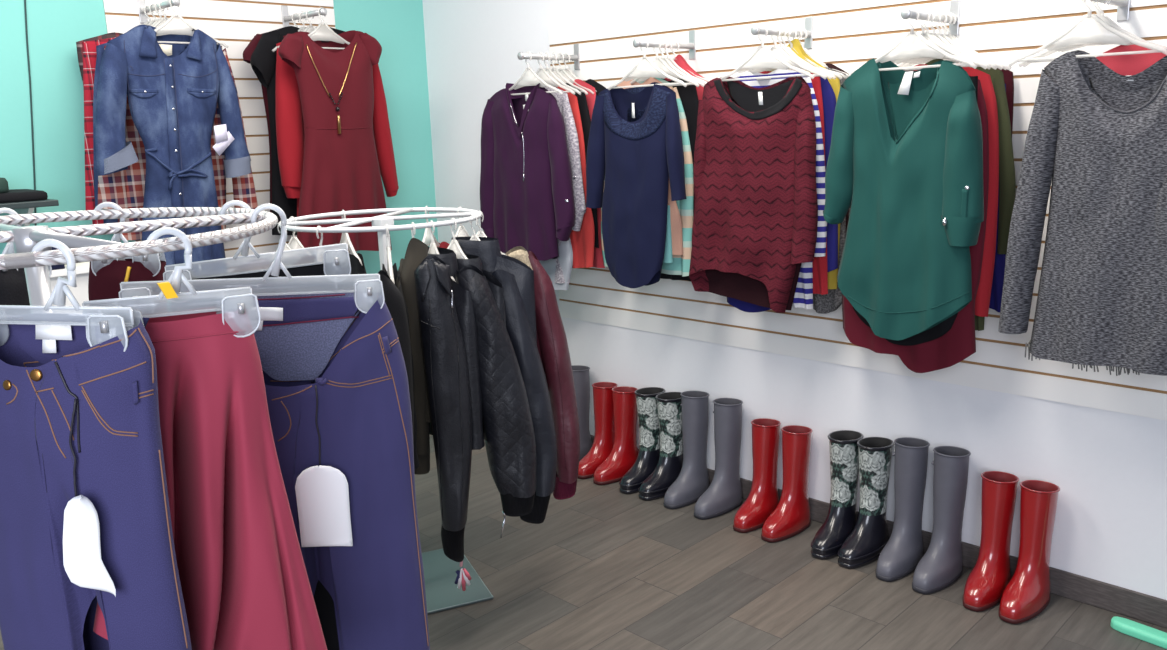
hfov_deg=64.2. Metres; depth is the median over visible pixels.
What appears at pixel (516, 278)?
jacket
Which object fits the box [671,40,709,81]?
clothes hanger
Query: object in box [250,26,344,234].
dress
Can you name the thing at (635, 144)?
dress
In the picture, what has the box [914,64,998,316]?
shirt
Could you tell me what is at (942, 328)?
blouse
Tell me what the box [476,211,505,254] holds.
clothes hanger
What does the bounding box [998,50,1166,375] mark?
sweater
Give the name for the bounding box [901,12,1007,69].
clothes hanger
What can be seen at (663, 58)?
clothes hanger
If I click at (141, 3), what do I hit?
faceout arm
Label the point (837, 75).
clothes hanger
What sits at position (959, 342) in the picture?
blouse
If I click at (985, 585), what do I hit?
boot
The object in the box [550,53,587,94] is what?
clothes hanger
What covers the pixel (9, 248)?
hanger
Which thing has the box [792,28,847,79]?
clothes hanger
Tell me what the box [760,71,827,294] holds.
shirt
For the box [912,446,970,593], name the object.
boot
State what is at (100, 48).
shirt
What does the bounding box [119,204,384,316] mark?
hanger
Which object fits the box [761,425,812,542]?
boot
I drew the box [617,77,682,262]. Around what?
shirt
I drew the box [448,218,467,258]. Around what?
clothes hanger
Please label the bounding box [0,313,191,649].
jeans
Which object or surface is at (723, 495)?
boot
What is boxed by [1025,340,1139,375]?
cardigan
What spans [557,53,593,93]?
clothes hanger
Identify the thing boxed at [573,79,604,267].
dress
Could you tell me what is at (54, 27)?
wall
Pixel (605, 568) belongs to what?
floor
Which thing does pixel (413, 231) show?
clothes hanger
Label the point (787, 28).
clothes hanger
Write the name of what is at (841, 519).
boot
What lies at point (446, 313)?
jacket
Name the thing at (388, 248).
clothes hanger
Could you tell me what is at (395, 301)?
jacket
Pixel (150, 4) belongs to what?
clothes hanger
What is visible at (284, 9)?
faceout arm
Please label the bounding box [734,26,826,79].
clothes hanger
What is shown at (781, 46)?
clothes hanger
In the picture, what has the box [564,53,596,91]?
clothes hanger
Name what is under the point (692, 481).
boot
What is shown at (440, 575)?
clothes rack
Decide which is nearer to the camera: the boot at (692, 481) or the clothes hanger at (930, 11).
the clothes hanger at (930, 11)
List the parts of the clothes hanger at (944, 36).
shoulder frame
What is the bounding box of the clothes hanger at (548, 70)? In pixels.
[544,52,580,94]
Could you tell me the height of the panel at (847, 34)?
1.219 m
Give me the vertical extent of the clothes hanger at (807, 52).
0.170 m
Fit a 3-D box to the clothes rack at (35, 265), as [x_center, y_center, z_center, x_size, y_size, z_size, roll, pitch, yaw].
[-0.700,0.513,1.351,0.616,1.311,0.616,10,17,43]
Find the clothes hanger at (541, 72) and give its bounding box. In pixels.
[536,52,574,94]
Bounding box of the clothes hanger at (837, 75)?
[787,27,841,79]
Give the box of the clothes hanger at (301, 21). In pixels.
[298,11,306,31]
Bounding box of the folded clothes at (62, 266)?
[48,247,64,269]
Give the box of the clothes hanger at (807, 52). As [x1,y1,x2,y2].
[797,28,849,76]
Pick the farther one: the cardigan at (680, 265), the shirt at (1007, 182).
the cardigan at (680, 265)
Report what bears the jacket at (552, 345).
hanging from the clothes hanger at (480, 233)
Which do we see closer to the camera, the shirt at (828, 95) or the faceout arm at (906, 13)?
the faceout arm at (906, 13)
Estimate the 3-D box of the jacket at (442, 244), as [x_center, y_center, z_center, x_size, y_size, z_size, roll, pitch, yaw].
[-0.476,-0.041,3.051,0.081,0.457,0.290,2,13,19]
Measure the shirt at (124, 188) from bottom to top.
0.758 m
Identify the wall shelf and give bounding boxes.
[0,199,58,226]
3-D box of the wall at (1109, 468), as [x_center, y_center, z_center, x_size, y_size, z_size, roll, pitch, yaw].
[1.030,-0.615,2.884,5.052,2.750,0.100,10,17,43]
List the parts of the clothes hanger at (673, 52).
shoulder frame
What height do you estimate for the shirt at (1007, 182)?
0.779 m
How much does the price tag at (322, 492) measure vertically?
0.250 m
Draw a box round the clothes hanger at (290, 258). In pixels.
[269,221,300,265]
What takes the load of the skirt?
hanging from the hanger at (177, 276)
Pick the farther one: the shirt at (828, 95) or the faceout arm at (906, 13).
the shirt at (828, 95)
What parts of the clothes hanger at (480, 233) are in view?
shoulder frame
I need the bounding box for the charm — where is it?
[454,561,471,590]
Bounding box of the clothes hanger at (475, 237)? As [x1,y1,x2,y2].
[470,214,480,240]
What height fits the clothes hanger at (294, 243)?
0.170 m
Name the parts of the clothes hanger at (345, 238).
shoulder frame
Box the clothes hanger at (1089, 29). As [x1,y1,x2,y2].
[1008,0,1166,66]
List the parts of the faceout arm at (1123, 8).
arm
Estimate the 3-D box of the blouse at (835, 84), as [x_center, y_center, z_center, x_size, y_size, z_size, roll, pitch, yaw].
[0.688,-0.519,3.023,0.338,0.792,0.041,10,17,43]
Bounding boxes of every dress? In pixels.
[95,25,250,275]
[250,26,344,234]
[278,30,391,250]
[558,86,594,267]
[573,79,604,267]
[586,82,686,287]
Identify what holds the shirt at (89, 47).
hanging from the clothes hanger at (150, 4)
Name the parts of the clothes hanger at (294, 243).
shoulder frame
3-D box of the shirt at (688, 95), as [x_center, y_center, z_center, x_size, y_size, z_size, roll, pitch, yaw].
[0.314,-0.520,3.345,0.278,0.723,0.040,10,17,43]
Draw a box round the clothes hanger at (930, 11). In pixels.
[897,10,991,70]
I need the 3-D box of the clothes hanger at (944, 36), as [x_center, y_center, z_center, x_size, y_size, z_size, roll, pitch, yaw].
[1.012,-0.800,2.643,0.362,0.170,0.012,10,17,43]
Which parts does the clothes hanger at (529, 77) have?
shoulder frame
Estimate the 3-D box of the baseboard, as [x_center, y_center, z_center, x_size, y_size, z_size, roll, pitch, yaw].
[1.075,0.705,3.091,4.940,0.081,0.010,10,17,43]
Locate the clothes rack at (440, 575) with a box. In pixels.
[279,207,492,613]
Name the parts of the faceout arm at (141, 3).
arm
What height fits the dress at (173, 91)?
0.910 m
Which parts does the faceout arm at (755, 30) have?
arm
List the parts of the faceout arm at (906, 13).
arm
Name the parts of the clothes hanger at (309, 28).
shoulder frame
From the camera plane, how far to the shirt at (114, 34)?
3.33 m
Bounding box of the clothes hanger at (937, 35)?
[894,11,997,69]
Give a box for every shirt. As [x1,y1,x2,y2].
[76,32,122,86]
[82,37,115,223]
[93,43,117,223]
[98,46,257,239]
[617,77,682,262]
[760,71,827,294]
[925,59,1015,330]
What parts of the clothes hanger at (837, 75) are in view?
shoulder frame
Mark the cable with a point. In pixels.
(24, 0)
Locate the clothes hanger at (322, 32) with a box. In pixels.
[308,7,349,49]
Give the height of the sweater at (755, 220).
0.743 m
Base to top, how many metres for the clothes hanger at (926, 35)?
0.170 m
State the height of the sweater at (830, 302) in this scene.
0.791 m
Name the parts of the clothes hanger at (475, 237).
shoulder frame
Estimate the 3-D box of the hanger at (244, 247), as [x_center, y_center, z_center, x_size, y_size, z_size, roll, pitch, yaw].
[-0.526,-0.123,1.495,0.291,0.161,0.073,-5,13,-14]
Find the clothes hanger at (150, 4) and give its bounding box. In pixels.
[147,3,158,25]
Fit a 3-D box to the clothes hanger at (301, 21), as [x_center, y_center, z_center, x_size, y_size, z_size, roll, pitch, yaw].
[-1.145,-1.199,3.822,0.012,0.170,0.362,10,17,43]
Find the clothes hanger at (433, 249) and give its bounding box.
[428,220,455,281]
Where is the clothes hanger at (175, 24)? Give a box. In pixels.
[154,0,228,47]
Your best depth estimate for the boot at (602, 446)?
3.84 m
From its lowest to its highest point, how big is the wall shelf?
0.180 m
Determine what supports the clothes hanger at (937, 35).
hanging from the faceout arm at (906, 13)
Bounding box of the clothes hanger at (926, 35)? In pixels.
[892,9,987,70]
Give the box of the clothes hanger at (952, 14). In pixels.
[906,13,1011,69]
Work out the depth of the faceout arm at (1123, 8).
2.38 m
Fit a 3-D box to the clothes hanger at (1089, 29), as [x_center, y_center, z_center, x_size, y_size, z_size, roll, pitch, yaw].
[1.204,-0.715,2.219,0.362,0.170,0.012,10,17,43]
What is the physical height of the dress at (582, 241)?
0.732 m
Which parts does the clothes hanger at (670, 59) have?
shoulder frame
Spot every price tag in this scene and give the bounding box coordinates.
[63,399,115,596]
[295,385,352,546]
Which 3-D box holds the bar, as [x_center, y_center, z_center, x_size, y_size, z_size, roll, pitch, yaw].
[1.816,0.902,2.203,0.052,0.026,1.059,-12,16,-38]
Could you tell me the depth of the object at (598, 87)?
3.62 m
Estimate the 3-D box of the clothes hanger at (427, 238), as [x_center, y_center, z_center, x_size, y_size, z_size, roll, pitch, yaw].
[-0.495,-0.296,2.973,0.012,0.170,0.210,2,13,18]
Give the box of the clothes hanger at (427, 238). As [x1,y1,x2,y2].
[422,206,439,246]
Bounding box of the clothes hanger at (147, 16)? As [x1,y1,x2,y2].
[143,4,153,24]
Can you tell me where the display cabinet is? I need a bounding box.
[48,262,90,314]
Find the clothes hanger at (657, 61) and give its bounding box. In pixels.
[630,39,698,87]
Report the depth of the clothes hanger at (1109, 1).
2.28 m
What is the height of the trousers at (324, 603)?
0.756 m
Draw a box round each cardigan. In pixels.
[539,86,585,289]
[601,78,693,276]
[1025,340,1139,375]
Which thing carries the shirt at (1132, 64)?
hanging from the clothes hanger at (1095, 8)
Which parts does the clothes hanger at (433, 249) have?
shoulder frame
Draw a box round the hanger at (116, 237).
[91,202,161,275]
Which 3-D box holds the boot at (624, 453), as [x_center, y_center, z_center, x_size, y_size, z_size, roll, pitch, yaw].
[0.133,0.444,3.778,0.249,0.362,0.104,-14,17,-43]
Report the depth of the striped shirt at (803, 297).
2.89 m
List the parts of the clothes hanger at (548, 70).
shoulder frame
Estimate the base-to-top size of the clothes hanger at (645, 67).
0.170 m
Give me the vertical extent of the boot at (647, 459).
0.380 m
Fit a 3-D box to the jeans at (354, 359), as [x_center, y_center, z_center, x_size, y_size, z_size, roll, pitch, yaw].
[-0.409,0.376,1.479,0.307,0.865,0.106,-6,13,-18]
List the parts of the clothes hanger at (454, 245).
shoulder frame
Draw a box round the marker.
[157,282,177,298]
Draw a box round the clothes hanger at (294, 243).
[288,216,310,257]
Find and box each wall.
[0,0,437,311]
[422,0,1166,599]
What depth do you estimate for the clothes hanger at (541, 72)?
3.60 m
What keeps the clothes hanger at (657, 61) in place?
hanging from the faceout arm at (691, 45)
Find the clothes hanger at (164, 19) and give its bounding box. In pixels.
[153,0,168,27]
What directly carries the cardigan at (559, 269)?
hanging from the clothes hanger at (541, 72)
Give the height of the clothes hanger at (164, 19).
0.170 m
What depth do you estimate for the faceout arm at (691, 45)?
3.28 m
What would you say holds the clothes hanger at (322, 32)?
hanging from the faceout arm at (284, 9)
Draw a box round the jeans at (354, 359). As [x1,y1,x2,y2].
[228,289,429,649]
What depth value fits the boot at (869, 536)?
3.01 m
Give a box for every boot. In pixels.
[572,365,592,460]
[578,382,617,478]
[593,386,637,484]
[619,387,664,493]
[638,392,682,500]
[663,391,708,508]
[694,398,742,519]
[733,418,780,532]
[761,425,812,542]
[811,430,863,559]
[837,437,893,568]
[876,437,929,581]
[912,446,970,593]
[962,471,1018,611]
[999,480,1059,623]
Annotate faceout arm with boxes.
[137,0,179,22]
[281,5,326,26]
[517,43,579,69]
[633,30,695,58]
[751,16,812,48]
[901,0,959,35]
[1084,0,1129,20]
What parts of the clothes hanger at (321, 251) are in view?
shoulder frame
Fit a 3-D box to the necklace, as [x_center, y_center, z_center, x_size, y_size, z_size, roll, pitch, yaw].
[-0.989,-0.956,3.751,0.035,0.363,0.238,9,16,41]
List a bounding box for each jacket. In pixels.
[371,263,419,469]
[396,238,430,474]
[414,246,484,561]
[438,242,448,248]
[451,237,556,523]
[455,254,535,537]
[506,246,579,499]
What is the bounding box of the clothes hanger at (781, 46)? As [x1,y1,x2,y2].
[758,27,831,79]
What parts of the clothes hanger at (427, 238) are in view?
shoulder frame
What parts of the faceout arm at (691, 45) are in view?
arm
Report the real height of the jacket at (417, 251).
0.628 m
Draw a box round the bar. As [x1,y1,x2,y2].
[1111,616,1166,648]
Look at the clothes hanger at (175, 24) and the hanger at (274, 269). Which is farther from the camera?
the clothes hanger at (175, 24)
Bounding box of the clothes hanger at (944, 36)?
[897,12,1002,69]
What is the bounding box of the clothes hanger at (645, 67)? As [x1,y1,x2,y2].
[607,38,686,89]
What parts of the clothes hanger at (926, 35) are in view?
shoulder frame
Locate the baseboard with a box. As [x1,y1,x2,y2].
[591,435,1166,627]
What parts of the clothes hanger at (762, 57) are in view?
shoulder frame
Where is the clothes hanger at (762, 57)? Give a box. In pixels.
[721,25,813,81]
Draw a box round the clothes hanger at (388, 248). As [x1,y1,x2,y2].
[386,224,394,283]
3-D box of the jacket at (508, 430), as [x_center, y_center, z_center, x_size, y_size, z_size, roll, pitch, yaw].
[-0.303,0.200,2.594,0.373,0.785,0.166,10,17,43]
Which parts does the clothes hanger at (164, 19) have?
shoulder frame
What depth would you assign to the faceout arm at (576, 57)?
3.67 m
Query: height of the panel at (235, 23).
1.219 m
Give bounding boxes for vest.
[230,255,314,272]
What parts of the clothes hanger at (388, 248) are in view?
shoulder frame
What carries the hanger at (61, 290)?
hanging from the clothes rack at (35, 265)
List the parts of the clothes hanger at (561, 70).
shoulder frame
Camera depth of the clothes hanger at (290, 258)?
2.62 m
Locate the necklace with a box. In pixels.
[306,42,356,133]
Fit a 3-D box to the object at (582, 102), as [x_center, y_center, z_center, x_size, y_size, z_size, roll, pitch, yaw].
[-0.079,-0.640,3.724,0.362,0.643,0.041,10,17,43]
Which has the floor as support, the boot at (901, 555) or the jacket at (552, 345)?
the boot at (901, 555)
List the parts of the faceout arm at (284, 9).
arm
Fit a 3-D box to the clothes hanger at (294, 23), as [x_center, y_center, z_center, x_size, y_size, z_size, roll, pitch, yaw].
[-1.188,-1.207,3.864,0.012,0.170,0.362,10,17,43]
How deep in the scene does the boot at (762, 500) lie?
3.30 m
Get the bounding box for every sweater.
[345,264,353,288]
[689,76,817,312]
[813,67,845,313]
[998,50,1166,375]
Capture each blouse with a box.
[275,42,398,216]
[480,83,574,260]
[665,54,703,99]
[771,39,839,288]
[823,58,983,340]
[842,70,988,372]
[853,76,977,345]
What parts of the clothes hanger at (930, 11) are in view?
shoulder frame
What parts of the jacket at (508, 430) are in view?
zip pull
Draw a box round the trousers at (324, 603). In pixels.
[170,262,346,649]
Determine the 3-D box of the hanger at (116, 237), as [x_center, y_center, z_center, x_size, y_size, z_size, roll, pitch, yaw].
[-0.751,-0.140,1.526,0.108,0.126,0.038,-3,12,-7]
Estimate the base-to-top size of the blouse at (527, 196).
0.690 m
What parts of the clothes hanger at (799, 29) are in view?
shoulder frame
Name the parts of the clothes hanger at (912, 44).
shoulder frame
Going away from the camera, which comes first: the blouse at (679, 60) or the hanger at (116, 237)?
the hanger at (116, 237)
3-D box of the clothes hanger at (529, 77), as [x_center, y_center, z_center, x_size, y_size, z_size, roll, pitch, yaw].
[-0.210,-0.964,3.580,0.362,0.170,0.012,10,17,43]
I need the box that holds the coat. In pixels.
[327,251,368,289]
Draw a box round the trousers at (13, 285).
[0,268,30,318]
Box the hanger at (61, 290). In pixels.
[0,239,133,351]
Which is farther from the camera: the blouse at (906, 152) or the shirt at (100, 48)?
the shirt at (100, 48)
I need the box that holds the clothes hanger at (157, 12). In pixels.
[150,1,164,25]
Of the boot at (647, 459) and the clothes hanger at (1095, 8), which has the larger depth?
the boot at (647, 459)
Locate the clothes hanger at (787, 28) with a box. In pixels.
[770,27,835,79]
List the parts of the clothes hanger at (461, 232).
shoulder frame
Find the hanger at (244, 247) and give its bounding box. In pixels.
[163,200,350,302]
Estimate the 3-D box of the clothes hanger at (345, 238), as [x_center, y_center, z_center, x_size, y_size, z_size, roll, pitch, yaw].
[-0.750,-0.278,2.931,0.012,0.170,0.210,-11,15,-36]
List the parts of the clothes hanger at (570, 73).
shoulder frame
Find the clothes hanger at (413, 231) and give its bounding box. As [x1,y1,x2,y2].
[411,222,415,237]
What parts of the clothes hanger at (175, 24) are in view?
shoulder frame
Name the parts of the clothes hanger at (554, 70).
shoulder frame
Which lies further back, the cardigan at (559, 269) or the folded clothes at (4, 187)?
the cardigan at (559, 269)
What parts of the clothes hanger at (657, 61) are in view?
shoulder frame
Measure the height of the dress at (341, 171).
0.919 m
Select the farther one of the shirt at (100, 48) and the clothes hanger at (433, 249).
the shirt at (100, 48)
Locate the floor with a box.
[0,435,1166,649]
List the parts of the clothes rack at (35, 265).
post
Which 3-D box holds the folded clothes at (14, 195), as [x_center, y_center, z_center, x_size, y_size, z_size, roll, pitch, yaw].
[-1.970,-0.427,3.093,0.286,0.032,0.293,10,17,43]
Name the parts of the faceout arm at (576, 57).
arm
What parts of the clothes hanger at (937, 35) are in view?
shoulder frame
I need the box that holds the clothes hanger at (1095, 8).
[1018,0,1166,66]
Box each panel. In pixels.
[103,0,350,278]
[548,0,1166,420]
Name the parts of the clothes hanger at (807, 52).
shoulder frame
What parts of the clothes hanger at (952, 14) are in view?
shoulder frame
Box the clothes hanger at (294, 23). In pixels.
[291,13,299,26]
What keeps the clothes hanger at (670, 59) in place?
hanging from the faceout arm at (691, 45)
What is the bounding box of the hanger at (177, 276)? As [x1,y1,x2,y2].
[82,227,260,342]
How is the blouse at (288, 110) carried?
hanging from the clothes hanger at (309, 28)
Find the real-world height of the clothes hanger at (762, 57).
0.170 m
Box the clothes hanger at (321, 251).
[314,226,330,262]
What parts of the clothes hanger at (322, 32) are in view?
shoulder frame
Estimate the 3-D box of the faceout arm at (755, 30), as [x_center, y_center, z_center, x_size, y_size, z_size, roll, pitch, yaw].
[0.623,-0.921,2.913,0.029,0.100,0.314,10,17,43]
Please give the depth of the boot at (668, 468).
3.59 m
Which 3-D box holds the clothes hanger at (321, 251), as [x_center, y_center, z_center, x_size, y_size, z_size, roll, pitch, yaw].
[-0.692,-0.179,2.463,0.012,0.170,0.210,3,13,23]
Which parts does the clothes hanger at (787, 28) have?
shoulder frame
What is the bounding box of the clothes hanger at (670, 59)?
[664,40,706,83]
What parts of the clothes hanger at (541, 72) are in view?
shoulder frame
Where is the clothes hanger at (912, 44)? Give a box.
[850,8,976,74]
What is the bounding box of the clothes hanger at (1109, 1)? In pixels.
[1023,0,1166,66]
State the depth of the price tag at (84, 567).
0.97 m
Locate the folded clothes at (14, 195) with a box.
[0,189,47,202]
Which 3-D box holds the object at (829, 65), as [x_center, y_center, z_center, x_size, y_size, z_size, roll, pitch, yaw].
[0.759,-0.564,3.029,0.248,0.562,0.039,10,17,43]
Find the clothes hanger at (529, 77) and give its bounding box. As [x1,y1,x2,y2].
[509,52,562,94]
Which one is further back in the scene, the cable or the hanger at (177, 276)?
the cable
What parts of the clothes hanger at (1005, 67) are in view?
shoulder frame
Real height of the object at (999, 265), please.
0.674 m
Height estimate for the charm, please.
0.098 m
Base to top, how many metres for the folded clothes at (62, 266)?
0.107 m
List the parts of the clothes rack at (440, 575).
post, plate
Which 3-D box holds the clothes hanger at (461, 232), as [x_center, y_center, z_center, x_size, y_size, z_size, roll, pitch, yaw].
[-0.380,-0.284,2.902,0.210,0.170,0.012,-14,17,-43]
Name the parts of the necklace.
chain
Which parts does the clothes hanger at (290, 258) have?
shoulder frame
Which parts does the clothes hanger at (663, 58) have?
shoulder frame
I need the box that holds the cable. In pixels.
[24,0,36,225]
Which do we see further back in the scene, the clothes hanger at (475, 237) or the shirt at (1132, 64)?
the clothes hanger at (475, 237)
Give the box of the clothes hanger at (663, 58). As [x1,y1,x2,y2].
[637,39,704,86]
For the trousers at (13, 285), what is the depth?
1.44 m
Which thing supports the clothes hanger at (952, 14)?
hanging from the faceout arm at (906, 13)
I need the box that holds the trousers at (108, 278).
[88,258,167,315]
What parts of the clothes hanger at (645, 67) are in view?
shoulder frame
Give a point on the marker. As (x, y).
(166, 288)
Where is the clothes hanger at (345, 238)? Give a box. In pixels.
[336,210,362,265]
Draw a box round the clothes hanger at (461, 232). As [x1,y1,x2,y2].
[447,206,469,248]
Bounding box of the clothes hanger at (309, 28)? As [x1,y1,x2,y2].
[272,10,314,51]
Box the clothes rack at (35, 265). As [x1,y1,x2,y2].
[0,207,277,313]
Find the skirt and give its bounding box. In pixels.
[93,306,326,649]
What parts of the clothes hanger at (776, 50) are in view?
shoulder frame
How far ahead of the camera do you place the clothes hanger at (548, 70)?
3.61 m
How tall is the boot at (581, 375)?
0.408 m
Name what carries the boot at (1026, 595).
on the floor
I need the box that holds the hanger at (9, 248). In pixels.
[0,208,51,276]
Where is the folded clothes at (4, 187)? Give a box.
[0,177,8,192]
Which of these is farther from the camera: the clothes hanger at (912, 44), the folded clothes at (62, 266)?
the folded clothes at (62, 266)
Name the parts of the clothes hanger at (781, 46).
shoulder frame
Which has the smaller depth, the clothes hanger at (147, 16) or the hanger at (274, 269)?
the hanger at (274, 269)

